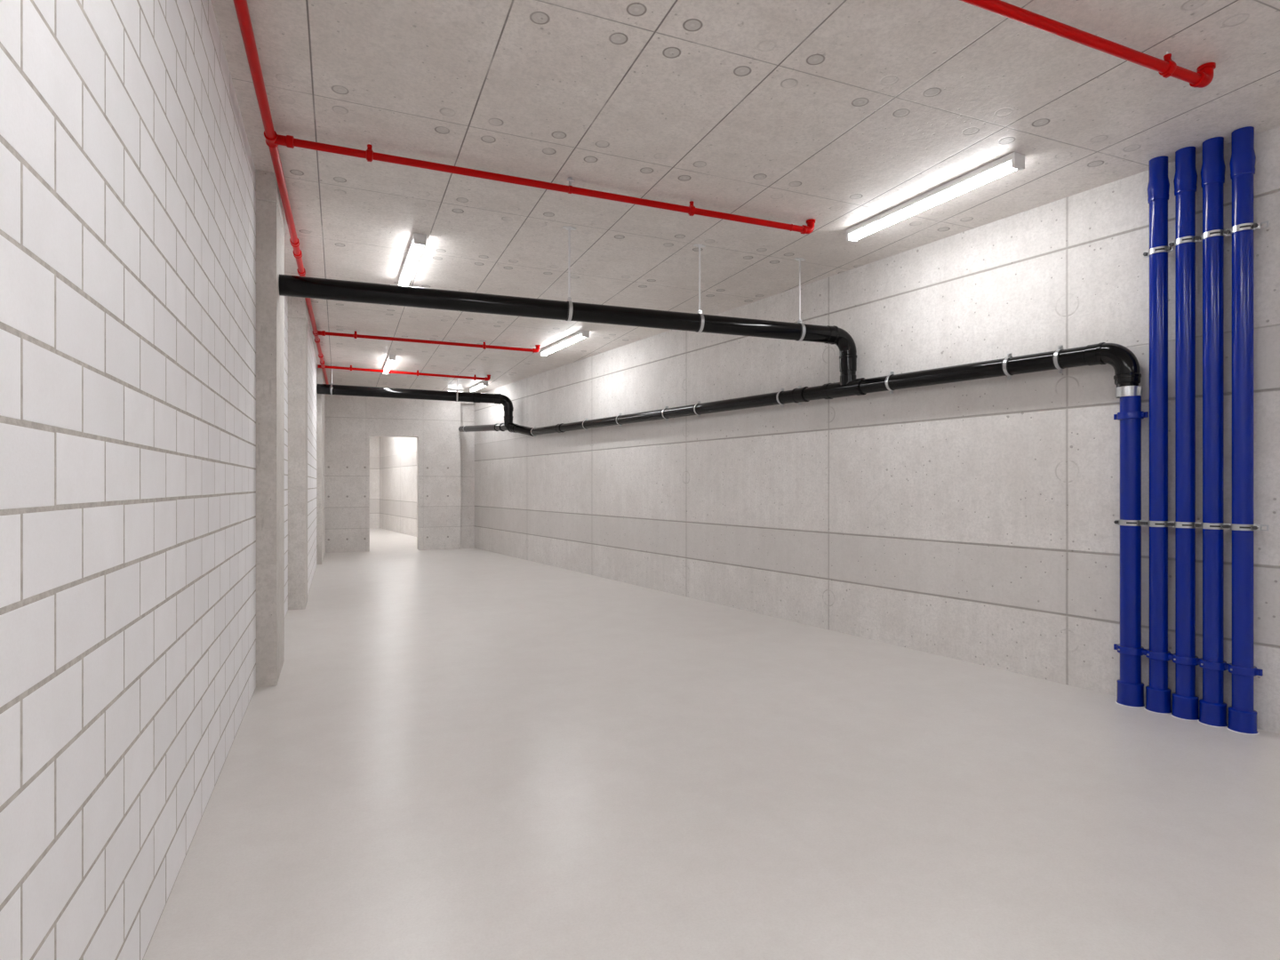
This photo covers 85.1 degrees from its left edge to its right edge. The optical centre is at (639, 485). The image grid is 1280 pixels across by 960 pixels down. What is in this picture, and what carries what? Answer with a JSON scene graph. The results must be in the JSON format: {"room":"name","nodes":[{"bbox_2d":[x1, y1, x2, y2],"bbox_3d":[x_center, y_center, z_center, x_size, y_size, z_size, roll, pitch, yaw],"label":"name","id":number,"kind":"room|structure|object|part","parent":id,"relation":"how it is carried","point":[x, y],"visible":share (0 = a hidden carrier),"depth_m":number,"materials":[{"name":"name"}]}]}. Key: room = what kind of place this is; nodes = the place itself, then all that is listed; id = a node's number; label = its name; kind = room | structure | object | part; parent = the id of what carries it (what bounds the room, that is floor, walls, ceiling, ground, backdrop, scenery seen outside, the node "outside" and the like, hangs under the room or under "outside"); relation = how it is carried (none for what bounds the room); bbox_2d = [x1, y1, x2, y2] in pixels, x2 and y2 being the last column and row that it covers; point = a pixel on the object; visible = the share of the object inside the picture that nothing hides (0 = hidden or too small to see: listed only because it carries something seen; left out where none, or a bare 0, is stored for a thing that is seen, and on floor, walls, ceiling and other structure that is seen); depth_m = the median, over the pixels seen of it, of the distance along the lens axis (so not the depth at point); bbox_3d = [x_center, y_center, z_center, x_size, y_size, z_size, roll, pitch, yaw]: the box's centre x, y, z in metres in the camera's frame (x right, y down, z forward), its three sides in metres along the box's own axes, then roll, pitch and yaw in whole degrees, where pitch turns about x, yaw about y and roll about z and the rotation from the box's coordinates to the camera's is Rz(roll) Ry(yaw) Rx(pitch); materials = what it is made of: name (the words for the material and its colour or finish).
{"room":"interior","nodes":[
{"label":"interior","id":0,"kind":"room"},
{"bbox_2d":[0,0,287,959],"bbox_3d":[-0.934,-0.359,0.757,0.250,3.000,12.129,0,0,-23],"label":"wall","id":1,"kind":"structure","parent":0,"point":[128,171],"depth_m":1.49,"materials":[{"name":"white brick"}]},
{"bbox_2d":[255,169,284,687],"bbox_3d":[-2.347,-0.328,4.178,0.353,2.938,0.609,0,0,-23],"label":"pillar","id":2,"kind":"structure","parent":0,"point":[269,209],"depth_m":3.96,"materials":[{"name":"concrete"}]},
{"bbox_2d":[288,296,308,609],"bbox_3d":[-3.365,-0.320,6.592,0.393,2.922,0.538,0,0,-23],"label":"pillar","id":3,"kind":"structure","parent":0,"point":[298,312],"depth_m":6.41,"materials":[{"name":"concrete"}]},
{"bbox_2d":[307,321,316,594],"bbox_3d":[-4.090,-0.359,8.420,0.250,3.000,3.393,0,0,-23],"label":"wall","id":4,"kind":"structure","parent":0,"point":[311,358],"depth_m":8.20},
{"bbox_2d":[316,384,533,436],"bbox_3d":[-3.422,-1.084,10.936,2.962,0.720,2.773,0,0,-23],"label":"drain pipe","id":5,"kind":"object","parent":4,"relation":"attached to","point":[505,401],"visible":1,"depth_m":10.33,"materials":[{"name":"black plastic"}]},
{"bbox_2d":[316,364,322,564],"bbox_3d":[-4.896,-0.308,10.220,0.449,2.898,0.554,0,0,-23],"label":"pillar","id":6,"kind":"structure","parent":0,"point":[319,371],"depth_m":10.04,"materials":[{"name":"concrete"}]},
{"bbox_2d":[322,373,325,559],"bbox_3d":[-5.238,-0.369,11.120,0.373,3.020,1.370,0,0,-23],"label":"wall","id":7,"kind":"structure","parent":0,"point":[324,396],"depth_m":11.21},
{"bbox_2d":[369,436,379,527],"bbox_3d":[-8.145,-0.369,18.261,2.682,3.020,0.200,0,0,-23],"label":"wall","id":8,"kind":"structure","parent":0,"point":[374,441],"depth_m":18.61,"materials":[{"name":"concrete"}]},
{"bbox_2d":[325,384,460,552],"bbox_3d":[-4.601,-0.369,12.202,2.825,3.020,0.249,0,0,-19],"label":"wall","id":9,"kind":"structure","parent":0,"point":[350,420],"depth_m":12.13,"materials":[{"name":"concrete"}]},
{"bbox_2d":[460,403,474,548],"bbox_3d":[-3.141,-0.369,12.788,0.375,3.020,0.225,0,0,-23],"label":"pillar","id":10,"kind":"structure","parent":9,"relation":"attached to","point":[467,411],"depth_m":12.69,"materials":[{"name":"grey concrete"}]},
{"bbox_2d":[460,401,476,404],"bbox_3d":[-3.107,-1.569,12.653,0.300,0.179,0.140,0,0,-23],"label":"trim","id":11,"kind":"structure","parent":9,"relation":"attached to","point":[468,403],"depth_m":12.59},
{"bbox_2d":[379,436,416,536],"bbox_3d":[-5.106,-0.369,15.875,0.198,3.020,7.112,0,0,-32],"label":"wall","id":12,"kind":"structure","parent":0,"point":[397,455],"depth_m":16.91,"materials":[{"name":"concrete"}]},
{"bbox_2d":[143,528,1279,959],"bbox_3d":[-1.661,1.201,7.434,6.194,0.120,25.804,0,0,-27],"label":"floor","id":13,"kind":"structure","parent":0,"point":[472,753],"depth_m":2.51,"materials":[{"name":"grey concrete"}]},
{"bbox_2d":[1113,395,1148,707],"bbox_3d":[2.561,0.340,3.644,0.131,1.603,0.131,0,0,15],"label":"riser pipe","id":14,"kind":"object","parent":13,"relation":"on","point":[1130,687],"visible":1,"depth_m":3.61,"materials":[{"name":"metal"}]},
{"bbox_2d":[529,342,1142,435],"bbox_3d":[0.505,-0.649,6.925,0.126,0.374,7.845,0,0,-32],"label":"drain pipe","id":15,"kind":"object","parent":14,"relation":"on","point":[1127,376],"visible":1,"depth_m":4.67,"materials":[{"name":"black plastic"}]},
{"bbox_2d":[278,273,856,375],"bbox_3d":[-0.266,-1.008,4.714,3.932,0.503,0.138,0,0,-16],"label":"drain pipe","id":16,"kind":"object","parent":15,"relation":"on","point":[289,285],"visible":1,"depth_m":4.58,"materials":[{"name":"black plastic"}]},
{"bbox_2d":[1116,679,1144,706],"bbox_3d":[2.561,1.081,3.644,0.123,0.117,0.123,0,0,-23],"label":"socket","id":17,"kind":"object","parent":14,"relation":"attached to","point":[1130,692],"depth_m":3.60,"materials":[{"name":"blue plastic"}]},
{"bbox_2d":[1143,155,1172,714],"bbox_3d":[2.630,-0.255,3.541,0.118,2.792,0.126,0,0,17],"label":"riser pipe","id":18,"kind":"object","parent":13,"relation":"on","point":[1158,696],"visible":0.98,"depth_m":3.51,"materials":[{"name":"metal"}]},
{"bbox_2d":[1144,685,1171,713],"bbox_3d":[2.628,1.081,3.537,0.109,0.117,0.109,0,0,-23],"label":"socket","id":19,"kind":"object","parent":18,"relation":"attached to","point":[1158,698],"depth_m":3.50,"materials":[{"name":"blue plastic"}]},
{"bbox_2d":[1169,146,1199,720],"bbox_3d":[2.691,-0.255,3.444,0.118,2.792,0.126,0,0,17],"label":"riser pipe","id":20,"kind":"object","parent":13,"relation":"on","point":[1185,700],"visible":1,"depth_m":3.41,"materials":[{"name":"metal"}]},
{"bbox_2d":[1171,692,1199,719],"bbox_3d":[2.688,1.085,3.440,0.109,0.109,0.109,0,0,-23],"label":"socket","id":21,"kind":"object","parent":20,"relation":"attached to","point":[1185,705],"depth_m":3.40,"materials":[{"name":"blue plastic"}]},
{"bbox_2d":[1196,136,1228,727],"bbox_3d":[2.750,-0.255,3.350,0.118,2.792,0.126,0,0,17],"label":"riser pipe","id":22,"kind":"object","parent":13,"relation":"on","point":[1212,708],"visible":0.98,"depth_m":3.31,"materials":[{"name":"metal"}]},
{"bbox_2d":[1198,698,1227,727],"bbox_3d":[2.748,1.087,3.345,0.109,0.106,0.109,0,0,-23],"label":"socket","id":23,"kind":"object","parent":22,"relation":"attached to","point":[1212,712],"depth_m":3.31,"materials":[{"name":"blue plastic"}]},
{"bbox_2d":[1224,126,1263,735],"bbox_3d":[2.809,-0.255,3.254,0.118,2.792,0.126,0,0,17],"label":"riser pipe","id":24,"kind":"object","parent":13,"relation":"on","point":[1243,718],"visible":1,"depth_m":3.22,"materials":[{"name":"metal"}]},
{"bbox_2d":[1227,706,1258,734],"bbox_3d":[2.807,1.091,3.250,0.109,0.099,0.109,0,0,-23],"label":"socket","id":25,"kind":"object","parent":24,"relation":"attached to","point":[1244,720],"depth_m":3.21,"materials":[{"name":"blue plastic"}]},
{"bbox_2d":[211,0,1279,392],"bbox_3d":[-1.661,-1.818,7.434,6.194,0.468,25.804,0,0,-27],"label":"ceiling","id":26,"kind":"structure","parent":0,"point":[839,115],"depth_m":3.35,"materials":[{"name":"concrete"}]},
{"bbox_2d":[232,0,328,383],"bbox_3d":[-1.826,-1.713,3.460,0.058,0.158,17.702,0,0,-22],"label":"pipe","id":27,"kind":"object","parent":26,"relation":"attached to","point":[241,6],"visible":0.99,"depth_m":3.30,"materials":[{"name":"red metal"}]},
{"bbox_2d":[329,364,335,394],"bbox_3d":[-4.401,-1.509,9.969,0.085,0.439,0.155,0,0,-23],"label":"hanger","id":28,"kind":"object","parent":26,"relation":"hanging from","point":[332,384],"visible":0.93,"depth_m":9.92,"materials":[{"name":"metal"}]},
{"bbox_2d":[366,142,373,161],"bbox_3d":[-1.391,-1.715,3.591,0.042,0.094,0.055,0,0,-23],"label":"hanger","id":29,"kind":"object","parent":26,"relation":"attached to","point":[369,151],"visible":1,"depth_m":3.58,"materials":[{"name":"red metal"}]},
{"bbox_2d":[382,354,395,374],"bbox_3d":[-3.492,-1.672,9.694,0.084,0.079,1.192,0,0,-24],"label":"ceiling lamp","id":30,"kind":"object","parent":26,"relation":"attached to","point":[391,358],"visible":0.88,"depth_m":9.46,"materials":[{"name":"white plastic"}]},
{"bbox_2d":[383,360,393,373],"bbox_3d":[-3.492,-1.661,9.694,0.068,0.041,1.178,0,0,-24],"label":"diffuser","id":31,"kind":"object","parent":30,"relation":"attached to","point":[388,364],"depth_m":9.67,"materials":[{"name":"white plastic"}]},
{"bbox_2d":[398,232,426,286],"bbox_3d":[-1.766,-1.704,5.375,0.084,0.079,1.192,0,0,-24],"label":"ceiling lamp","id":32,"kind":"object","parent":26,"relation":"attached to","point":[418,241],"visible":0.86,"depth_m":5.17,"materials":[{"name":"white plastic"}]},
{"bbox_2d":[447,388,463,391],"bbox_3d":[-3.193,-1.619,12.066,0.286,0.081,0.084,0,0,-17],"label":"ceiling lamp","id":33,"kind":"object","parent":26,"relation":"attached to","point":[448,389],"visible":0.46,"depth_m":12.03,"materials":[{"name":"white plastic"}]},
{"bbox_2d":[454,373,459,401],"bbox_3d":[-2.740,-1.463,10.460,0.085,0.420,0.155,0,0,-23],"label":"hanger","id":34,"kind":"object","parent":26,"relation":"hanging from","point":[457,392],"visible":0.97,"depth_m":10.43,"materials":[{"name":"metal"}]},
{"bbox_2d":[469,381,487,391],"bbox_3d":[-2.648,-1.616,11.435,0.084,0.075,0.806,0,0,-29],"label":"ceiling lamp","id":35,"kind":"object","parent":26,"relation":"attached to","point":[482,384],"visible":1,"depth_m":11.35,"materials":[{"name":"white plastic"}]},
{"bbox_2d":[470,384,485,391],"bbox_3d":[-2.648,-1.605,11.435,0.068,0.036,0.792,0,0,-29],"label":"diffuser","id":36,"kind":"object","parent":35,"relation":"attached to","point":[476,387],"depth_m":11.41,"materials":[{"name":"white plastic"}]},
{"bbox_2d":[264,130,815,234],"bbox_3d":[-0.372,-1.665,3.943,3.125,0.154,0.093,0,0,-19],"label":"pipe","id":37,"kind":"object","parent":26,"relation":"hanging from","point":[288,140],"visible":0.92,"depth_m":3.82,"materials":[{"name":"red metal"}]},
{"bbox_2d":[540,329,589,356],"bbox_3d":[-0.887,-1.630,8.049,0.084,0.076,1.248,0,0,-29],"label":"ceiling lamp","id":38,"kind":"object","parent":26,"relation":"attached to","point":[581,334],"visible":1,"depth_m":7.92,"materials":[{"name":"white plastic"}]},
{"bbox_2d":[562,225,575,321],"bbox_3d":[-0.471,-1.406,4.652,0.085,0.623,0.134,0,0,-23],"label":"hanger","id":39,"kind":"object","parent":26,"relation":"hanging from","point":[569,228],"visible":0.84,"depth_m":4.64,"materials":[{"name":"metal"}]},
{"bbox_3d":[-0.471,-1.477,4.652,0.013,0.469,0.013,0,0,-23],"label":"rod","id":40,"kind":"part","parent":39,"relation":"part of","materials":[{"name":"metal"}]},
{"bbox_3d":[-0.471,-1.712,4.652,0.085,0.012,0.056,0,0,-23],"label":"ceiling plate","id":41,"kind":"part","parent":39,"relation":"part of","materials":[{"name":"metal"}]},
{"bbox_2d":[566,176,574,193],"bbox_3d":[-0.393,-1.685,3.927,0.041,0.086,0.046,0,0,-23],"label":"hanger","id":42,"kind":"object","parent":26,"relation":"attached to","point":[570,180],"visible":1,"depth_m":3.92,"materials":[{"name":"red metal"}]},
{"bbox_2d":[688,199,695,215],"bbox_3d":[0.308,-1.657,4.164,0.042,0.094,0.055,0,0,-23],"label":"hanger","id":43,"kind":"object","parent":26,"relation":"attached to","point":[692,207],"visible":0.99,"depth_m":4.15,"materials":[{"name":"red metal"}]},
{"bbox_2d":[693,243,705,332],"bbox_3d":[0.419,-1.381,4.908,0.085,0.612,0.134,0,0,-23],"label":"hanger","id":44,"kind":"object","parent":26,"relation":"hanging from","point":[700,312],"visible":0.73,"depth_m":4.90,"materials":[{"name":"metal"}]},
{"bbox_3d":[0.419,-1.453,4.908,0.013,0.459,0.013,0,0,-23],"label":"rod","id":45,"kind":"part","parent":44,"relation":"part of","materials":[{"name":"metal"}]},
{"bbox_3d":[0.419,-1.682,4.908,0.085,0.012,0.056,0,0,-23],"label":"ceiling plate","id":46,"kind":"part","parent":44,"relation":"part of","materials":[{"name":"metal"}]},
{"bbox_2d":[793,257,806,341],"bbox_3d":[1.174,-1.361,5.125,0.085,0.603,0.134,0,0,-23],"label":"hanger","id":47,"kind":"object","parent":26,"relation":"hanging from","point":[799,321],"visible":0.76,"depth_m":5.12,"materials":[{"name":"metal"}]},
{"bbox_3d":[1.174,-1.657,5.125,0.085,0.012,0.056,0,0,-23],"label":"ceiling plate","id":48,"kind":"part","parent":47,"relation":"part of","materials":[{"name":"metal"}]},
{"bbox_3d":[1.174,-1.432,5.125,0.013,0.450,0.013,0,0,-23],"label":"rod","id":49,"kind":"part","parent":47,"relation":"part of","materials":[{"name":"metal"}]},
{"bbox_2d":[846,152,1024,242],"bbox_3d":[1.647,-1.633,4.042,0.084,0.077,1.187,0,0,-27],"label":"ceiling lamp","id":50,"kind":"object","parent":26,"relation":"attached to","point":[1014,161],"visible":1,"depth_m":3.91,"materials":[{"name":"white plastic"}]},
{"bbox_2d":[959,0,1215,87],"bbox_3d":[0.612,-1.670,2.176,3.587,0.170,0.091,0,0,-21],"label":"pipe","id":51,"kind":"object","parent":26,"relation":"hanging from","point":[1203,77],"visible":1,"depth_m":2.55,"materials":[{"name":"red metal"}]},
{"bbox_2d":[1158,51,1176,78],"bbox_3d":[2.048,-1.635,2.710,0.042,0.094,0.054,0,0,-23],"label":"hanger","id":52,"kind":"object","parent":26,"relation":"attached to","point":[1167,57],"visible":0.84,"depth_m":2.70,"materials":[{"name":"red metal"}]},
{"bbox_3d":[-3.180,-1.687,7.800,0.042,0.094,0.055,0,0,-23],"label":"hanger","id":53,"kind":"object","parent":26,"relation":"attached to","visible":0},
{"bbox_2d":[312,330,540,352],"bbox_3d":[-2.403,-1.646,8.018,2.505,0.132,0.095,0,0,-15],"label":"pipe","id":54,"kind":"object","parent":53,"relation":"hanging from","point":[319,332],"visible":0.93,"depth_m":7.98,"materials":[{"name":"red metal"}]},
{"bbox_3d":[-4.108,-1.674,9.917,0.042,0.094,0.055,0,0,-23],"label":"hanger","id":55,"kind":"object","parent":26,"relation":"attached to","visible":0},
{"bbox_2d":[317,364,490,380],"bbox_3d":[-3.382,-1.633,10.142,2.387,0.129,0.061,0,0,-17],"label":"pipe","id":56,"kind":"object","parent":55,"relation":"hanging from","point":[488,378],"visible":0.94,"depth_m":10.12,"materials":[{"name":"red metal"}]},
{"bbox_2d":[474,126,1279,734],"bbox_3d":[1.839,-0.359,5.194,0.252,3.000,18.262,0,0,-32],"label":"wall","id":57,"kind":"structure","parent":0,"point":[972,521],"depth_m":4.79,"materials":[{"name":"concrete"}]},
{"bbox_2d":[615,413,622,426],"bbox_3d":[-0.216,-0.759,8.105,0.144,0.156,0.032,0,1,-32],"label":"clamp","id":58,"kind":"object","parent":57,"relation":"attached to","point":[620,413],"visible":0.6,"depth_m":8.08,"materials":[{"name":"metal"}]},
{"bbox_2d":[661,406,668,421],"bbox_3d":[0.291,-0.750,7.295,0.144,0.156,0.032,0,1,-32],"label":"clamp","id":59,"kind":"object","parent":57,"relation":"attached to","point":[667,420],"visible":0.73,"depth_m":7.27,"materials":[{"name":"metal"}]},
{"bbox_2d":[693,400,700,416],"bbox_3d":[0.587,-0.744,6.822,0.144,0.156,0.032,0,1,-32],"label":"clamp","id":60,"kind":"object","parent":57,"relation":"attached to","point":[699,402],"visible":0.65,"depth_m":6.79,"materials":[{"name":"metal"}]},
{"bbox_2d":[776,388,784,407],"bbox_3d":[1.201,-0.733,5.840,0.144,0.156,0.032,0,1,-32],"label":"clamp","id":61,"kind":"object","parent":57,"relation":"attached to","point":[781,389],"visible":0.7,"depth_m":5.82,"materials":[{"name":"metal"}]},
{"bbox_2d":[884,371,894,393],"bbox_3d":[1.781,-0.722,4.913,0.144,0.156,0.032,0,1,-32],"label":"clamp","id":62,"kind":"object","parent":57,"relation":"attached to","point":[886,380],"visible":0.68,"depth_m":4.88,"materials":[{"name":"metal"}]},
{"bbox_2d":[1001,352,1012,379],"bbox_3d":[2.230,-0.714,4.195,0.144,0.156,0.032,0,1,-32],"label":"clamp","id":63,"kind":"object","parent":57,"relation":"attached to","point":[1004,369],"visible":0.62,"depth_m":4.17,"materials":[{"name":"metal"}]},
{"bbox_2d":[1052,345,1064,373],"bbox_3d":[2.386,-0.711,3.946,0.144,0.156,0.032,0,1,-32],"label":"clamp","id":64,"kind":"object","parent":57,"relation":"attached to","point":[1055,356],"visible":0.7,"depth_m":3.92,"materials":[{"name":"metal"}]},
{"bbox_2d":[1113,519,1144,526],"bbox_3d":[2.560,0.195,3.646,0.126,0.029,0.128,0,0,15],"label":"bracket","id":65,"kind":"object","parent":57,"relation":"attached to","point":[1132,523],"visible":0.94,"depth_m":3.60,"materials":[{"name":"metal"}]},
{"bbox_2d":[1143,520,1172,527],"bbox_3d":[2.629,0.195,3.543,0.119,0.029,0.124,0,0,18],"label":"bracket","id":66,"kind":"object","parent":57,"relation":"attached to","point":[1153,524],"visible":0.93,"depth_m":3.50,"materials":[{"name":"metal"}]},
{"bbox_2d":[1143,246,1174,257],"bbox_3d":[2.629,-1.184,3.543,0.119,0.029,0.124,0,0,18],"label":"bracket","id":67,"kind":"object","parent":57,"relation":"attached to","point":[1160,249],"visible":0.85,"depth_m":3.50,"materials":[{"name":"metal"}]},
{"bbox_2d":[1168,521,1198,527],"bbox_3d":[2.689,0.195,3.446,0.119,0.029,0.124,0,0,18],"label":"bracket","id":68,"kind":"object","parent":57,"relation":"attached to","point":[1177,524],"visible":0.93,"depth_m":3.41,"materials":[{"name":"metal"}]},
{"bbox_2d":[1168,235,1199,247],"bbox_3d":[2.689,-1.200,3.446,0.119,0.029,0.124,0,0,18],"label":"bracket","id":69,"kind":"object","parent":57,"relation":"attached to","point":[1191,238],"visible":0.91,"depth_m":3.41,"materials":[{"name":"metal"}]},
{"bbox_2d":[1196,522,1227,529],"bbox_3d":[2.748,0.195,3.352,0.119,0.029,0.124,0,0,18],"label":"bracket","id":70,"kind":"object","parent":57,"relation":"attached to","point":[1204,525],"visible":0.94,"depth_m":3.31,"materials":[{"name":"metal"}]},
{"bbox_2d":[1195,228,1229,242],"bbox_3d":[2.748,-1.197,3.352,0.119,0.029,0.124,0,0,18],"label":"bracket","id":71,"kind":"object","parent":57,"relation":"attached to","point":[1217,232],"visible":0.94,"depth_m":3.32,"materials":[{"name":"metal"}]},
{"bbox_2d":[1224,220,1268,236],"bbox_3d":[2.812,-1.192,3.247,0.124,0.029,0.123,0,0,8],"label":"bracket","id":72,"kind":"object","parent":57,"relation":"attached to","point":[1258,225],"visible":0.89,"depth_m":3.21,"materials":[{"name":"metal"}]},
{"bbox_2d":[1224,523,1268,530],"bbox_3d":[2.812,0.195,3.247,0.124,0.029,0.123,0,0,8],"label":"bracket","id":73,"kind":"object","parent":57,"relation":"attached to","point":[1229,526],"visible":0.92,"depth_m":3.21,"materials":[{"name":"metal"}]}
]}

